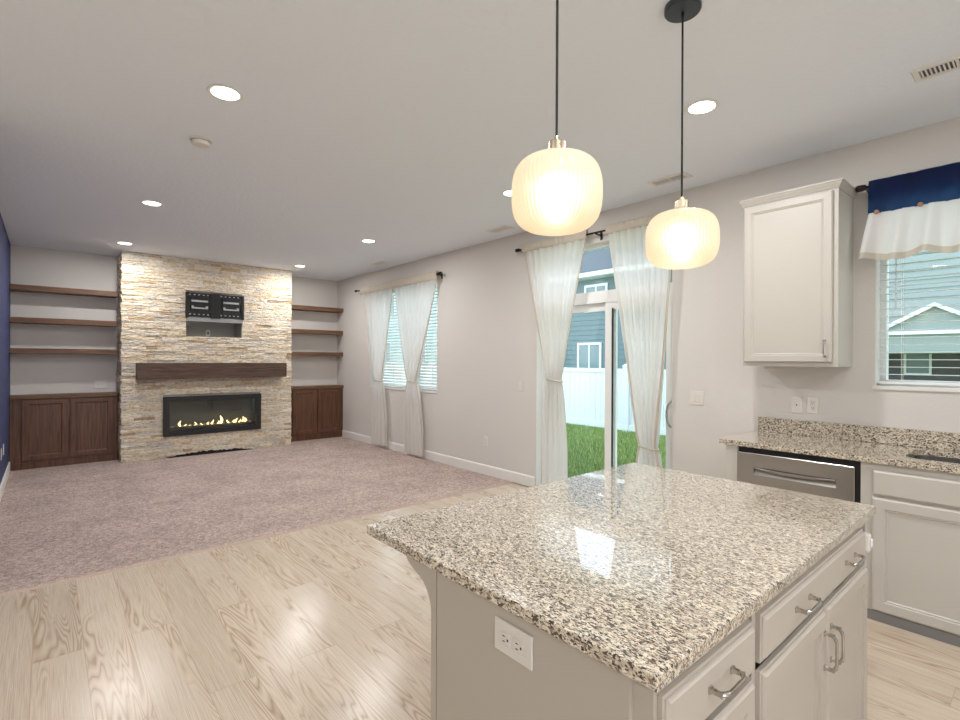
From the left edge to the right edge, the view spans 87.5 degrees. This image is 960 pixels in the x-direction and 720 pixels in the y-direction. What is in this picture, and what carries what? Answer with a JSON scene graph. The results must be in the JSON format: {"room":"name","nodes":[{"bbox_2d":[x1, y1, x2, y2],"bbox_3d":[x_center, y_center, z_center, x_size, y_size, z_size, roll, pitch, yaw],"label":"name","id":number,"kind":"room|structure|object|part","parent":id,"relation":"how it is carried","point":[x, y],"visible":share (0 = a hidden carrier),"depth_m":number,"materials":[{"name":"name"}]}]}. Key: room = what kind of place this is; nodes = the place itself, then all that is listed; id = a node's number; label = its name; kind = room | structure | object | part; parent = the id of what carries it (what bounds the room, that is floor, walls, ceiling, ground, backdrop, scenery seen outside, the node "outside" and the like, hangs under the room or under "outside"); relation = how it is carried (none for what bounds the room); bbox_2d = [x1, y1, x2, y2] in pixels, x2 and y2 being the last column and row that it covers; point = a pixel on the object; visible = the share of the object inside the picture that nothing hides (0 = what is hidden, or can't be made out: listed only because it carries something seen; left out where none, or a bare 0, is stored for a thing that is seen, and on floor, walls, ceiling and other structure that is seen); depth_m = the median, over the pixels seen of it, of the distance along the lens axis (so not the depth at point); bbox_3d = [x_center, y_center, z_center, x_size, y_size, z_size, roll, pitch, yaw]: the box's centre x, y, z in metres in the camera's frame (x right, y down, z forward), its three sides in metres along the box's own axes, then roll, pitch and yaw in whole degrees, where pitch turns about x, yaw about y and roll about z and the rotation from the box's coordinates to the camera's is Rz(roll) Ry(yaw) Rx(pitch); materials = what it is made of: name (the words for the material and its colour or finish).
{"room":"open-plan kitchen","nodes":[
{"label":"open-plan kitchen","id":0,"kind":"room"},
{"bbox_2d":[0,213,10,483],"bbox_3d":[-4.663,-0.035,4.733,0.150,2.920,4.840,0,0,-41],"label":"wall","id":1,"kind":"structure","parent":0,"point":[5,246],"depth_m":5.66,"materials":[{"name":"blue paint"}]},
{"bbox_2d":[0,462,9,500],"bbox_3d":[-4.492,1.353,4.656,0.014,0.121,4.490,0,0,-41],"label":"baseboard","id":2,"kind":"structure","parent":1,"relation":"attached to","point":[6,474],"depth_m":5.54,"materials":[{"name":"white"}]},
{"bbox_2d":[10,245,337,433],"bbox_3d":[-4.499,-0.038,8.039,4.720,2.920,0.150,0,0,-41],"label":"wall","id":3,"kind":"structure","parent":0,"point":[29,373],"depth_m":7.00,"materials":[{"name":"grey paint"}]},
{"bbox_2d":[9,317,117,326],"bbox_3d":[-5.615,-0.513,6.808,1.115,0.072,0.249,0,0,-41],"label":"floating shelf","id":4,"kind":"object","parent":3,"relation":"attached to","point":[19,320],"visible":1,"depth_m":6.71,"materials":[{"name":"brown wood"}]},
{"bbox_2d":[9,348,117,354],"bbox_3d":[-5.617,-0.115,6.809,1.115,0.072,0.249,0,0,-41],"label":"floating shelf","id":5,"kind":"object","parent":3,"relation":"attached to","point":[11,350],"visible":1,"depth_m":6.68,"materials":[{"name":"brown wood"}]},
{"bbox_2d":[10,284,117,297],"bbox_3d":[-5.613,-0.930,6.808,1.115,0.072,0.249,0,0,-41],"label":"floating shelf","id":6,"kind":"object","parent":3,"relation":"attached to","point":[13,287],"visible":1,"depth_m":6.71,"materials":[{"name":"brown wood"}]},
{"bbox_2d":[95,380,105,387],"bbox_3d":[-5.410,0.342,7.149,0.130,0.118,0.009,0,0,-41],"label":"wall outlet","id":7,"kind":"object","parent":3,"relation":"attached to","point":[98,383],"visible":1,"depth_m":7.15,"materials":[{"name":"white plastic"}]},
{"bbox_2d":[291,305,342,312],"bbox_3d":[-3.013,-0.922,9.054,1.045,0.072,0.249,0,0,-41],"label":"floating shelf","id":8,"kind":"object","parent":3,"relation":"attached to","point":[294,307],"visible":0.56,"depth_m":8.98,"materials":[{"name":"brown wood"}]},
{"bbox_2d":[291,329,342,334],"bbox_3d":[-3.015,-0.505,9.054,1.045,0.072,0.249,0,0,-41],"label":"floating shelf","id":9,"kind":"object","parent":3,"relation":"attached to","point":[293,331],"visible":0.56,"depth_m":8.97,"materials":[{"name":"brown wood"}]},
{"bbox_2d":[291,352,342,355],"bbox_3d":[-3.016,-0.107,9.055,1.045,0.072,0.249,0,0,-41],"label":"floating shelf","id":10,"kind":"object","parent":3,"relation":"attached to","point":[292,353],"visible":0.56,"depth_m":8.98,"materials":[{"name":"brown wood"}]},
{"bbox_2d":[116,251,291,462],"bbox_3d":[-4.192,-0.036,7.813,2.362,2.920,0.594,0,0,-41],"label":"wall","id":11,"kind":"structure","parent":0,"point":[153,327],"depth_m":7.46,"materials":[{"name":"beige stone"}]},
{"bbox_2d":[136,363,286,379],"bbox_3d":[-3.957,0.158,7.541,2.000,0.229,0.241,0,0,-41],"label":"mantel beam","id":12,"kind":"structure","parent":11,"relation":"attached to","point":[144,371],"depth_m":7.36,"materials":[{"name":"brown wood"}]},
{"bbox_2d":[163,393,260,436],"bbox_3d":[-4.112,0.818,7.712,1.338,0.568,0.318,0,0,-41],"label":"electric fireplace","id":13,"kind":"object","parent":11,"relation":"attached to","point":[184,415],"visible":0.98,"depth_m":7.74,"materials":[{"name":"black metal"}]},
{"bbox_2d":[170,421,254,430],"bbox_3d":[-4.112,1.025,7.711,1.238,0.075,0.180,0,0,-41],"label":"fireplace flames","id":14,"kind":"object","parent":13,"relation":"on","point":[211,425],"depth_m":7.65,"materials":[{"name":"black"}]},
{"bbox_2d":[186,317,242,323],"bbox_3d":[-4.040,-0.600,7.640,0.770,0.060,0.110,0,0,-41],"label":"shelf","id":15,"kind":"object","parent":11,"relation":"attached to","point":[233,320],"depth_m":7.63,"materials":[{"name":"grey"}]},
{"bbox_2d":[0,0,959,280],"bbox_3d":[-1.539,-1.554,2.660,7.740,0.150,12.250,0,0,-41],"label":"ceiling","id":16,"kind":"structure","parent":0,"point":[403,126],"depth_m":2.90,"materials":[{"name":"white paint"}]},
{"bbox_2d":[116,242,133,244],"bbox_3d":[-4.548,-1.492,6.425,0.184,0.006,0.184,0,0,-41],"label":"recessed light","id":17,"kind":"object","parent":16,"relation":"in","point":[122,243],"visible":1,"depth_m":6.42,"materials":[{"name":"white"}]},
{"bbox_2d":[140,200,162,206],"bbox_3d":[-3.111,-1.485,4.758,0.184,0.006,0.184,0,0,-41],"label":"recessed light","id":18,"kind":"object","parent":16,"relation":"in","point":[146,202],"visible":1,"depth_m":4.75,"materials":[{"name":"white"}]},
{"bbox_2d":[190,136,211,148],"bbox_3d":[-1.879,-1.462,3.378,0.136,0.040,0.136,0,0,-41],"label":"smoke detector","id":19,"kind":"object","parent":16,"relation":"attached to","point":[197,141],"visible":1,"depth_m":3.34,"materials":[{"name":"white plastic"}]},
{"bbox_3d":[-1.879,-1.476,3.378,0.136,0.012,0.136,0,0,-41],"label":"plate","id":20,"kind":"part","parent":19,"relation":"part of","materials":[{"name":"white plastic"}]},
{"bbox_2d":[206,84,243,101],"bbox_3d":[-1.411,-1.475,2.778,0.184,0.006,0.184,0,0,-41],"label":"recessed light","id":21,"kind":"object","parent":16,"relation":"in","point":[225,93],"visible":1,"depth_m":2.77,"materials":[{"name":"white"}]},
{"bbox_2d":[361,239,375,242],"bbox_3d":[-1.387,-1.479,6.247,0.184,0.006,0.184,0,0,-41],"label":"recessed light","id":22,"kind":"object","parent":16,"relation":"in","point":[363,240],"visible":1,"depth_m":6.25,"materials":[{"name":"white"}]},
{"bbox_2d":[371,261,388,264],"bbox_3d":[-1.546,-1.480,7.680,0.150,0.009,0.320,0,0,-41],"label":"ceiling vent","id":23,"kind":"object","parent":16,"relation":"in","point":[378,262],"visible":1,"depth_m":7.68,"materials":[{"name":"white metal"}]},
{"bbox_2d":[486,225,514,232],"bbox_3d":[0.225,-1.471,5.650,0.150,0.009,0.320,0,0,-41],"label":"ceiling vent","id":24,"kind":"object","parent":16,"relation":"in","point":[504,227],"visible":1,"depth_m":5.64,"materials":[{"name":"white"}]},
{"bbox_2d":[501,190,510,196],"bbox_3d":[0.280,-1.470,4.424,0.184,0.006,0.184,0,0,-41],"label":"recessed light","id":25,"kind":"object","parent":16,"relation":"in","point":[507,193],"visible":0.38,"depth_m":4.42,"materials":[{"name":"white"}]},
{"bbox_2d":[511,0,602,235],"bbox_3d":[0.240,-0.935,1.564,0.280,1.070,0.280,0,0,42],"label":"pendant light","id":26,"kind":"object","parent":16,"relation":"hanging from","point":[557,190],"visible":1,"depth_m":1.46,"materials":[{"name":"white glass"}]},
{"bbox_3d":[0.239,-0.516,1.565,0.281,0.230,0.281,0,0,-41],"label":"lamp shade","id":27,"kind":"part","parent":26,"relation":"part of","materials":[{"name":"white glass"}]},
{"bbox_3d":[0.241,-1.062,1.564,0.008,0.738,0.008,0,0,-41],"label":"cord","id":28,"kind":"part","parent":26,"relation":"part of","materials":[{"name":"black plastic"}]},
{"bbox_2d":[646,171,692,186],"bbox_3d":[1.536,-1.463,4.071,0.150,0.009,0.320,0,0,-41],"label":"ceiling vent","id":29,"kind":"object","parent":16,"relation":"in","point":[675,177],"visible":0.95,"depth_m":4.06,"materials":[{"name":"white metal"}]},
{"bbox_2d":[645,0,719,269],"bbox_3d":[0.838,-0.926,2.081,0.286,1.084,0.286,0,0,34],"label":"pendant light","id":30,"kind":"object","parent":16,"relation":"hanging from","point":[684,236],"visible":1,"depth_m":1.99,"materials":[{"name":"white glass"}]},
{"bbox_3d":[0.836,-0.498,2.081,0.287,0.226,0.287,0,0,-41],"label":"lamp shade","id":31,"kind":"part","parent":30,"relation":"part of","materials":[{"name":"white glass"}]},
{"bbox_3d":[0.839,-1.051,2.080,0.008,0.756,0.008,0,0,-41],"label":"cord","id":32,"kind":"part","parent":30,"relation":"part of","materials":[{"name":"black plastic"}]},
{"bbox_2d":[685,99,718,115],"bbox_3d":[1.288,-1.464,2.910,0.184,0.006,0.184,0,0,-41],"label":"recessed light","id":33,"kind":"object","parent":16,"relation":"in","point":[705,106],"visible":1,"depth_m":2.90,"materials":[{"name":"white"}]},
{"bbox_2d":[910,55,959,82],"bbox_3d":[2.345,-1.458,2.461,0.150,0.009,0.340,0,0,-41],"label":"ceiling vent","id":34,"kind":"object","parent":16,"relation":"in","point":[951,64],"visible":1,"depth_m":2.52,"materials":[{"name":"white metal"}]},
{"bbox_2d":[0,437,959,719],"bbox_3d":[-1.613,1.484,2.611,7.380,0.112,12.050,0,0,-41],"label":"floor","id":35,"kind":"structure","parent":0,"point":[332,621],"depth_m":3.03,"materials":[{"name":"beige wood"}]},
{"bbox_2d":[9,392,117,470],"bbox_3d":[-5.610,0.932,6.798,1.113,0.950,0.277,0,0,-41],"label":"base cabinet","id":36,"kind":"object","parent":35,"relation":"on","point":[58,429],"visible":0.96,"depth_m":6.67,"materials":[{"name":"brown wood"}]},
{"bbox_3d":[-5.691,0.905,6.570,0.455,0.783,0.020,0,0,-41],"label":"door","id":37,"kind":"part","parent":36,"relation":"part of","materials":[{"name":"brown wood"}]},
{"bbox_3d":[-5.326,0.907,6.886,0.465,0.783,0.020,0,0,-41],"label":"door","id":38,"kind":"part","parent":36,"relation":"part of","materials":[{"name":"brown wood"}]},
{"bbox_2d":[0,482,513,596],"bbox_3d":[-1.322,1.432,4.432,4.520,0.014,0.034,0,0,-41],"label":"trim","id":39,"kind":"structure","parent":35,"relation":"on","point":[502,484],"depth_m":3.83,"materials":[{"name":"beige wood"}]},
{"bbox_2d":[291,385,342,441],"bbox_3d":[-3.011,0.940,9.043,1.043,0.950,0.277,0,0,-41],"label":"base cabinet","id":40,"kind":"object","parent":35,"relation":"on","point":[317,410],"visible":0.79,"depth_m":8.95,"materials":[{"name":"brown wood"}]},
{"bbox_3d":[-3.080,0.914,8.825,0.430,0.783,0.020,0,0,-41],"label":"door","id":41,"kind":"part","parent":40,"relation":"part of","materials":[{"name":"brown wood"}]},
{"bbox_3d":[-2.738,0.915,9.121,0.435,0.783,0.020,0,0,-41],"label":"door","id":42,"kind":"part","parent":40,"relation":"part of","materials":[{"name":"brown wood"}]},
{"bbox_2d":[406,522,866,719],"bbox_3d":[0.620,1.009,1.642,1.490,0.884,0.844,0,0,-41],"label":"base cabinet","id":43,"kind":"object","parent":35,"relation":"on","point":[802,655],"visible":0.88,"depth_m":1.23,"materials":[{"name":"beige paint"}]},
{"bbox_2d":[495,616,532,670],"bbox_3d":[0.074,0.636,1.129,0.009,0.074,0.120,0,0,-41],"label":"wall outlet","id":44,"kind":"object","parent":43,"relation":"attached to","point":[510,640],"visible":1,"depth_m":1.12,"materials":[{"name":"white plastic"}]},
{"bbox_2d":[501,631,509,647],"bbox_3d":[0.058,0.636,1.144,0.004,0.028,0.030,0,0,-41],"label":"socket","id":45,"kind":"object","parent":44,"relation":"attached to","point":[505,635],"depth_m":1.14,"materials":[{"name":"white plastic"}]},
{"bbox_2d":[514,638,523,655],"bbox_3d":[0.086,0.636,1.112,0.004,0.028,0.030,0,0,-41],"label":"socket","id":46,"kind":"object","parent":44,"relation":"attached to","point":[518,642],"depth_m":1.11,"materials":[{"name":"white plastic"}]},
{"bbox_3d":[0.080,1.007,1.136,0.012,0.884,0.592,0,0,-41],"label":"panel","id":47,"kind":"part","parent":43,"relation":"part of","materials":[{"name":"beige paint"}]},
{"bbox_2d":[367,463,875,692],"bbox_3d":[0.551,0.551,1.740,1.544,0.030,1.020,0,0,-41],"label":"countertop","id":48,"kind":"structure","parent":43,"relation":"on","point":[642,570],"depth_m":1.41,"materials":[{"name":"beige stone"}]},
{"bbox_3d":[0.428,0.959,1.056,0.412,0.784,0.098,0,0,-41],"label":"frame","id":49,"kind":"part","parent":43,"relation":"part of","materials":[{"name":"beige paint"}]},
{"bbox_3d":[0.471,0.651,1.013,0.396,0.115,0.020,0,0,-41],"label":"drawer","id":50,"kind":"part","parent":43,"relation":"part of","materials":[{"name":"beige paint"}]},
{"bbox_3d":[0.499,0.645,1.001,0.113,0.014,0.035,0,0,-41],"label":"handle","id":51,"kind":"part","parent":43,"relation":"part of","materials":[{"name":"silver metal"}]},
{"bbox_3d":[0.470,0.872,1.013,0.396,0.297,0.020,0,0,-41],"label":"drawer","id":52,"kind":"part","parent":43,"relation":"part of","materials":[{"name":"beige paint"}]},
{"bbox_3d":[0.834,1.034,1.329,0.480,0.607,0.020,0,0,-41],"label":"door","id":53,"kind":"part","parent":43,"relation":"part of","materials":[{"name":"beige paint"}]},
{"bbox_3d":[0.994,0.961,1.545,1.050,0.784,0.098,0,0,-41],"label":"frame","id":54,"kind":"part","parent":43,"relation":"part of","materials":[{"name":"beige paint"}]},
{"bbox_3d":[0.871,0.646,1.323,0.120,0.014,0.035,0,0,-41],"label":"handle","id":55,"kind":"part","parent":43,"relation":"part of","materials":[{"name":"silver metal"}]},
{"bbox_3d":[1.005,0.653,1.475,0.928,0.115,0.020,0,0,-41],"label":"drawer","id":56,"kind":"part","parent":43,"relation":"part of","materials":[{"name":"beige paint"}]},
{"bbox_3d":[1.013,0.845,1.446,0.014,0.114,0.035,0,0,-41],"label":"handle","id":57,"kind":"part","parent":43,"relation":"part of","materials":[{"name":"silver metal"}]},
{"bbox_3d":[1.060,0.845,1.487,0.014,0.114,0.035,0,0,-41],"label":"handle","id":58,"kind":"part","parent":43,"relation":"part of","materials":[{"name":"silver metal"}]},
{"bbox_3d":[1.200,1.035,1.645,0.477,0.607,0.020,0,0,-41],"label":"door","id":59,"kind":"part","parent":43,"relation":"part of","materials":[{"name":"beige paint"}]},
{"bbox_3d":[1.217,0.647,1.622,0.120,0.014,0.035,0,0,-41],"label":"handle","id":60,"kind":"part","parent":43,"relation":"part of","materials":[{"name":"silver metal"}]},
{"bbox_2d":[864,532,872,552],"bbox_3d":[1.372,0.647,1.781,0.036,0.063,0.036,0,0,-41],"label":"electrical outlet","id":61,"kind":"object","parent":43,"relation":"attached to","point":[868,541],"visible":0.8,"depth_m":1.77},
{"bbox_2d":[726,444,738,480],"bbox_3d":[1.940,1.014,3.598,0.646,0.882,0.074,0,0,-41],"label":"filler panel","id":62,"kind":"object","parent":35,"relation":"on","point":[731,450],"visible":0.14,"depth_m":3.39,"materials":[{"name":"grey paint"}]},
{"bbox_2d":[737,446,860,502],"bbox_3d":[2.168,1.016,3.303,0.631,0.880,0.667,0,0,-41],"label":"dishwasher","id":63,"kind":"object","parent":35,"relation":"on","point":[836,478],"visible":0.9,"depth_m":3.07,"materials":[{"name":"silver metal"}]},
{"bbox_2d":[861,462,959,646],"bbox_3d":[2.790,1.018,2.608,0.654,0.881,1.193,0,0,-41],"label":"base cabinet","id":64,"kind":"object","parent":35,"relation":"on","point":[913,560],"visible":0.85,"depth_m":2.67,"materials":[{"name":"grey paint"}]},
{"bbox_2d":[719,430,959,473],"bbox_3d":[2.910,0.561,2.469,0.659,0.032,3.128,0,0,-41],"label":"countertop","id":65,"kind":"structure","parent":64,"relation":"on","point":[887,454],"depth_m":3.07,"materials":[{"name":"beige stone"}]},
{"bbox_2d":[911,455,959,463],"bbox_3d":[2.778,0.668,2.637,0.445,0.182,0.835,0,0,-41],"label":"undermount sink","id":66,"kind":"object","parent":65,"relation":"in","point":[925,457],"visible":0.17,"depth_m":3.00,"materials":[{"name":"silver metal"}]},
{"bbox_3d":[2.347,1.081,2.635,0.020,0.628,0.463,0,0,-41],"label":"door","id":67,"kind":"part","parent":64,"relation":"part of","materials":[{"name":"grey paint"}]},
{"bbox_3d":[2.502,0.685,2.458,0.020,0.135,0.925,0,0,-41],"label":"false drawer","id":68,"kind":"part","parent":64,"relation":"part of","materials":[{"name":"grey paint"}]},
{"bbox_2d":[337,117,959,486],"bbox_3d":[1.235,-0.010,5.063,0.192,2.920,12.050,0,0,-41],"label":"wall","id":69,"kind":"structure","parent":0,"point":[487,326],"depth_m":4.28,"materials":[{"name":"grey paint"}]},
{"bbox_2d":[355,271,442,291],"bbox_3d":[-1.332,-1.177,7.830,0.106,0.081,2.516,0,0,-41],"label":"curtain rod","id":70,"kind":"object","parent":69,"relation":"attached to","point":[440,272],"visible":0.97,"depth_m":6.97,"materials":[{"name":"black metal"}]},
{"bbox_2d":[360,281,392,445],"bbox_3d":[-1.707,0.058,8.211,0.114,2.611,1.060,0,0,-41],"label":"sheer curtain","id":71,"kind":"object","parent":70,"relation":"hanging from","point":[377,298],"visible":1,"depth_m":8.12,"materials":[{"name":"white fabric"}]},
{"bbox_2d":[392,270,438,455],"bbox_3d":[-0.975,0.067,7.364,0.114,2.621,1.180,0,0,-41],"label":"sheer curtain","id":72,"kind":"object","parent":70,"relation":"hanging from","point":[414,302],"visible":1,"depth_m":7.33,"materials":[{"name":"white fabric"}]},
{"bbox_2d":[370,286,436,393],"bbox_3d":[-1.170,-0.347,7.841,0.182,1.632,1.940,0,0,-41],"label":"window","id":73,"kind":"structure","parent":69,"relation":"in","point":[385,387],"depth_m":7.82,"materials":[{"name":"white plastic"}]},
{"bbox_2d":[383,288,403,387],"bbox_3d":[-1.501,-0.359,8.188,0.056,1.580,0.938,0,0,-41],"label":"window blind","id":74,"kind":"object","parent":73,"relation":"attached to","point":[389,330],"visible":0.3,"depth_m":8.05,"materials":[{"name":"white plastic"}]},
{"bbox_3d":[-1.501,-0.344,8.188,0.054,1.526,0.002,0,0,-41],"label":"ladder cord","id":75,"kind":"part","parent":74,"relation":"part of","materials":[{"name":"white fabric"}]},
{"bbox_3d":[-1.200,0.455,7.819,0.112,0.026,1.940,0,0,-41],"label":"sill","id":76,"kind":"part","parent":73,"relation":"part of","materials":[{"name":"white"}]},
{"bbox_2d":[403,279,436,390],"bbox_3d":[-0.875,-0.356,7.463,0.056,1.580,0.938,0,0,-41],"label":"window blind","id":77,"kind":"object","parent":73,"relation":"attached to","point":[433,307],"visible":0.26,"depth_m":7.27,"materials":[{"name":"white plastic"}]},
{"bbox_3d":[-0.647,-0.340,7.199,0.054,1.526,0.002,0,0,-41],"label":"ladder cord","id":78,"kind":"part","parent":77,"relation":"part of","materials":[{"name":"white fabric"}]},
{"bbox_2d":[342,430,534,486],"bbox_3d":[-0.968,1.365,7.469,0.014,0.121,4.840,0,0,-41],"label":"baseboard","id":79,"kind":"structure","parent":69,"relation":"attached to","point":[516,477],"depth_m":6.60,"materials":[{"name":"white"}]},
{"bbox_2d":[515,230,604,251],"bbox_3d":[1.107,-1.231,5.007,0.106,0.081,2.056,0,0,-41],"label":"curtain rod","id":80,"kind":"object","parent":69,"relation":"attached to","point":[601,231],"visible":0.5,"depth_m":4.96,"materials":[{"name":"black metal"}]},
{"bbox_2d":[522,230,587,483],"bbox_3d":[0.772,0.057,5.338,0.113,2.721,0.891,0,0,-45],"label":"sheer curtain","id":81,"kind":"object","parent":80,"relation":"hanging from","point":[553,273],"visible":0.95,"depth_m":5.30,"materials":[{"name":"white fabric"}]},
{"bbox_2d":[605,212,670,467],"bbox_3d":[1.446,0.061,4.572,0.113,2.721,0.691,0,0,-37],"label":"sheer curtain","id":82,"kind":"object","parent":80,"relation":"hanging from","point":[642,288],"visible":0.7,"depth_m":4.53,"materials":[{"name":"white fabric"}]},
{"bbox_2d":[536,240,672,484],"bbox_3d":[1.221,0.135,5.072,0.180,2.630,1.620,0,0,-41],"label":"door","id":83,"kind":"structure","parent":69,"relation":"in","point":[606,300],"depth_m":5.01,"materials":[{"name":"white plastic"}]},
{"bbox_3d":[1.064,0.416,5.357,0.030,1.995,0.915,0,0,-41],"label":"fixed panel","id":84,"kind":"part","parent":83,"relation":"part of","materials":[{"name":"clear glass"}]},
{"bbox_3d":[1.508,0.418,4.784,0.032,1.994,0.734,0,0,-41],"label":"sliding panel","id":85,"kind":"part","parent":83,"relation":"part of","materials":[{"name":"clear glass"}]},
{"bbox_3d":[1.696,0.487,4.495,0.067,0.247,0.024,0,0,10],"label":"handle","id":86,"kind":"part","parent":83,"relation":"part of","materials":[{"name":"silver metal"}]},
{"bbox_2d":[690,391,703,404],"bbox_3d":[1.830,0.321,4.237,0.010,0.118,0.118,0,0,-41],"label":"light switch","id":87,"kind":"object","parent":69,"relation":"attached to","point":[696,397],"visible":1,"depth_m":4.23,"materials":[{"name":"white plastic"}]},
{"bbox_2d":[791,397,801,412],"bbox_3d":[2.312,0.328,3.662,0.009,0.118,0.072,0,0,-41],"label":"cable jack","id":88,"kind":"object","parent":69,"relation":"attached to","point":[796,402],"visible":1,"depth_m":3.66,"materials":[{"name":"white plastic"}]},
{"bbox_2d":[738,177,857,366],"bbox_3d":[2.197,-0.551,3.495,0.403,1.188,0.628,0,0,-41],"label":"upper cabinet","id":89,"kind":"object","parent":69,"relation":"attached to","point":[798,289],"visible":0.99,"depth_m":3.35,"materials":[{"name":"grey paint"}]},
{"bbox_3d":[2.073,-0.535,3.400,0.020,1.100,0.534,0,0,-41],"label":"door","id":90,"kind":"part","parent":89,"relation":"part of","materials":[{"name":"grey paint"}]},
{"bbox_3d":[2.210,-1.121,3.503,0.375,0.047,0.628,0,0,-41],"label":"crown moulding","id":91,"kind":"part","parent":89,"relation":"part of","materials":[{"name":"grey paint"}]},
{"bbox_2d":[807,397,818,413],"bbox_3d":[2.377,0.323,3.585,0.009,0.118,0.072,0,0,-41],"label":"wall outlet","id":92,"kind":"object","parent":69,"relation":"attached to","point":[812,402],"visible":1,"depth_m":3.58,"materials":[{"name":"white plastic"}]},
{"bbox_2d":[758,416,959,451],"bbox_3d":[3.151,0.492,2.663,0.042,0.108,3.108,0,0,-41],"label":"backsplash","id":93,"kind":"structure","parent":69,"relation":"attached to","point":[941,440],"depth_m":3.33,"materials":[{"name":"beige stone"}]},
{"bbox_2d":[855,176,915,191],"bbox_3d":[3.029,-1.106,2.753,0.119,0.081,1.571,0,0,-41],"label":"curtain rod","id":94,"kind":"object","parent":69,"relation":"attached to","point":[860,188],"visible":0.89,"depth_m":3.28,"materials":[{"name":"black metal"}]},
{"bbox_2d":[858,162,959,259],"bbox_3d":[2.956,-0.894,2.701,0.127,0.536,1.490,0,0,-41],"label":"valance","id":95,"kind":"object","parent":94,"relation":"hanging from","point":[907,216],"visible":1,"depth_m":3.09,"materials":[{"name":"blue fabric"}]},
{"bbox_2d":[872,259,959,392],"bbox_3d":[3.122,-0.447,2.863,0.194,1.287,1.375,0,0,-41],"label":"window","id":96,"kind":"structure","parent":69,"relation":"in","point":[881,337],"depth_m":3.36,"materials":[{"name":"white plastic"}]},
{"bbox_3d":[3.093,0.184,2.841,0.124,0.026,1.375,0,0,-41],"label":"sill","id":97,"kind":"part","parent":96,"relation":"part of","materials":[{"name":"white"}]},
{"bbox_2d":[878,252,959,385],"bbox_3d":[3.095,-0.457,2.839,0.069,1.235,1.331,0,0,-41],"label":"window blind","id":98,"kind":"object","parent":96,"relation":"attached to","point":[903,263],"visible":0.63,"depth_m":3.21,"materials":[{"name":"white plastic"}]},
{"bbox_3d":[2.743,-0.444,3.256,0.054,1.181,0.002,0,0,-41],"label":"ladder cord","id":99,"kind":"part","parent":98,"relation":"part of","materials":[{"name":"white plastic"}]},
{"bbox_3d":[3.097,0.153,2.844,0.050,0.016,1.331,0,0,-41],"label":"rail","id":100,"kind":"part","parent":98,"relation":"part of","materials":[{"name":"white plastic"}]},
{"label":"outside","id":101,"kind":"structure","parent":0,"visible":0},
{"bbox_2d":[566,423,665,477],"bbox_3d":[14.534,1.746,32.382,55.660,0.300,90.000,0,0,-41],"label":"ground","id":102,"kind":"structure","parent":101,"point":[566,423],"depth_m":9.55,"materials":[{"name":"green plant"}]},
{"bbox_2d":[385,285,436,363],"bbox_3d":[-6.320,-2.820,39.455,9.200,10.400,24.800,0,0,-41],"label":"house","id":103,"kind":"structure","parent":102,"relation":"on","point":[436,285],"depth_m":32.01,"materials":[{"name":"teal"}]},
{"bbox_2d":[383,362,665,435],"bbox_3d":[-3.923,0.782,19.226,0.141,1.500,26.845,0,0,-41],"label":"vinyl fence","id":104,"kind":"object","parent":102,"relation":"on","point":[583,388],"visible":0.04,"depth_m":11.64,"materials":[{"name":"white plastic"}]},
{"bbox_3d":[-3.967,0.822,19.276,0.024,1.180,2.296,0,0,-41],"label":"board panel","id":105,"kind":"part","parent":104,"relation":"part of","materials":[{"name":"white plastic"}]},
{"bbox_3d":[-2.372,0.831,17.430,0.024,1.180,2.296,0,0,-41],"label":"board panel","id":106,"kind":"part","parent":104,"relation":"part of","materials":[{"name":"white plastic"}]},
{"bbox_3d":[2.413,0.857,11.890,0.024,1.180,2.296,0,0,-41],"label":"board panel","id":107,"kind":"part","parent":104,"relation":"part of","materials":[{"name":"white plastic"}]},
{"bbox_3d":[2.412,0.862,11.891,0.060,1.350,2.308,0,0,-41],"label":"rail","id":108,"kind":"part","parent":104,"relation":"part of","materials":[{"name":"white plastic"}]},
{"bbox_3d":[3.209,0.856,10.968,0.130,1.430,0.130,0,0,-41],"label":"post","id":109,"kind":"part","parent":104,"relation":"part of","materials":[{"name":"white plastic"}]},
{"bbox_3d":[4.006,0.871,10.045,0.060,1.350,2.308,0,0,-41],"label":"rail","id":110,"kind":"part","parent":104,"relation":"part of","materials":[{"name":"white plastic"}]},
{"bbox_3d":[4.008,0.866,10.043,0.024,1.180,2.296,0,0,-41],"label":"board panel","id":111,"kind":"part","parent":104,"relation":"part of","materials":[{"name":"white plastic"}]},
{"bbox_2d":[564,247,671,368],"bbox_3d":[5.869,-2.051,23.757,9.270,9.000,12.500,0,0,-41],"label":"house","id":112,"kind":"structure","parent":102,"relation":"on","point":[586,339],"depth_m":19.44,"materials":[{"name":"teal stone"}]},
{"bbox_3d":[4.251,0.036,19.515,0.006,1.240,0.960,0,0,-41],"label":"pane","id":113,"kind":"part","parent":112,"relation":"part of","materials":[{"name":"clear glass"}]},
{"bbox_3d":[4.460,-2.382,19.281,0.006,0.880,0.890,0,0,-41],"label":"pane","id":114,"kind":"part","parent":112,"relation":"part of","materials":[{"name":"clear glass"}]},
{"bbox_2d":[889,250,959,380],"bbox_3d":[13.850,-2.503,10.364,10.700,10.000,16.400,0,0,-41],"label":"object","id":115,"kind":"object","parent":102,"relation":"on","point":[950,352],"visible":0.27,"depth_m":10.07,"materials":[{"name":"grey"}]},
{"bbox_3d":[8.747,0.026,10.026,0.006,0.470,0.350,0,0,-41],"label":"pane","id":116,"kind":"part","parent":115,"relation":"part of","materials":[{"name":"clear glass"}]},
{"bbox_3d":[8.078,-0.571,8.916,0.080,0.910,3.000,0,0,-41],"label":"gable trim","id":117,"kind":"part","parent":115,"relation":"part of","materials":[{"name":"white plastic"}]}
]}

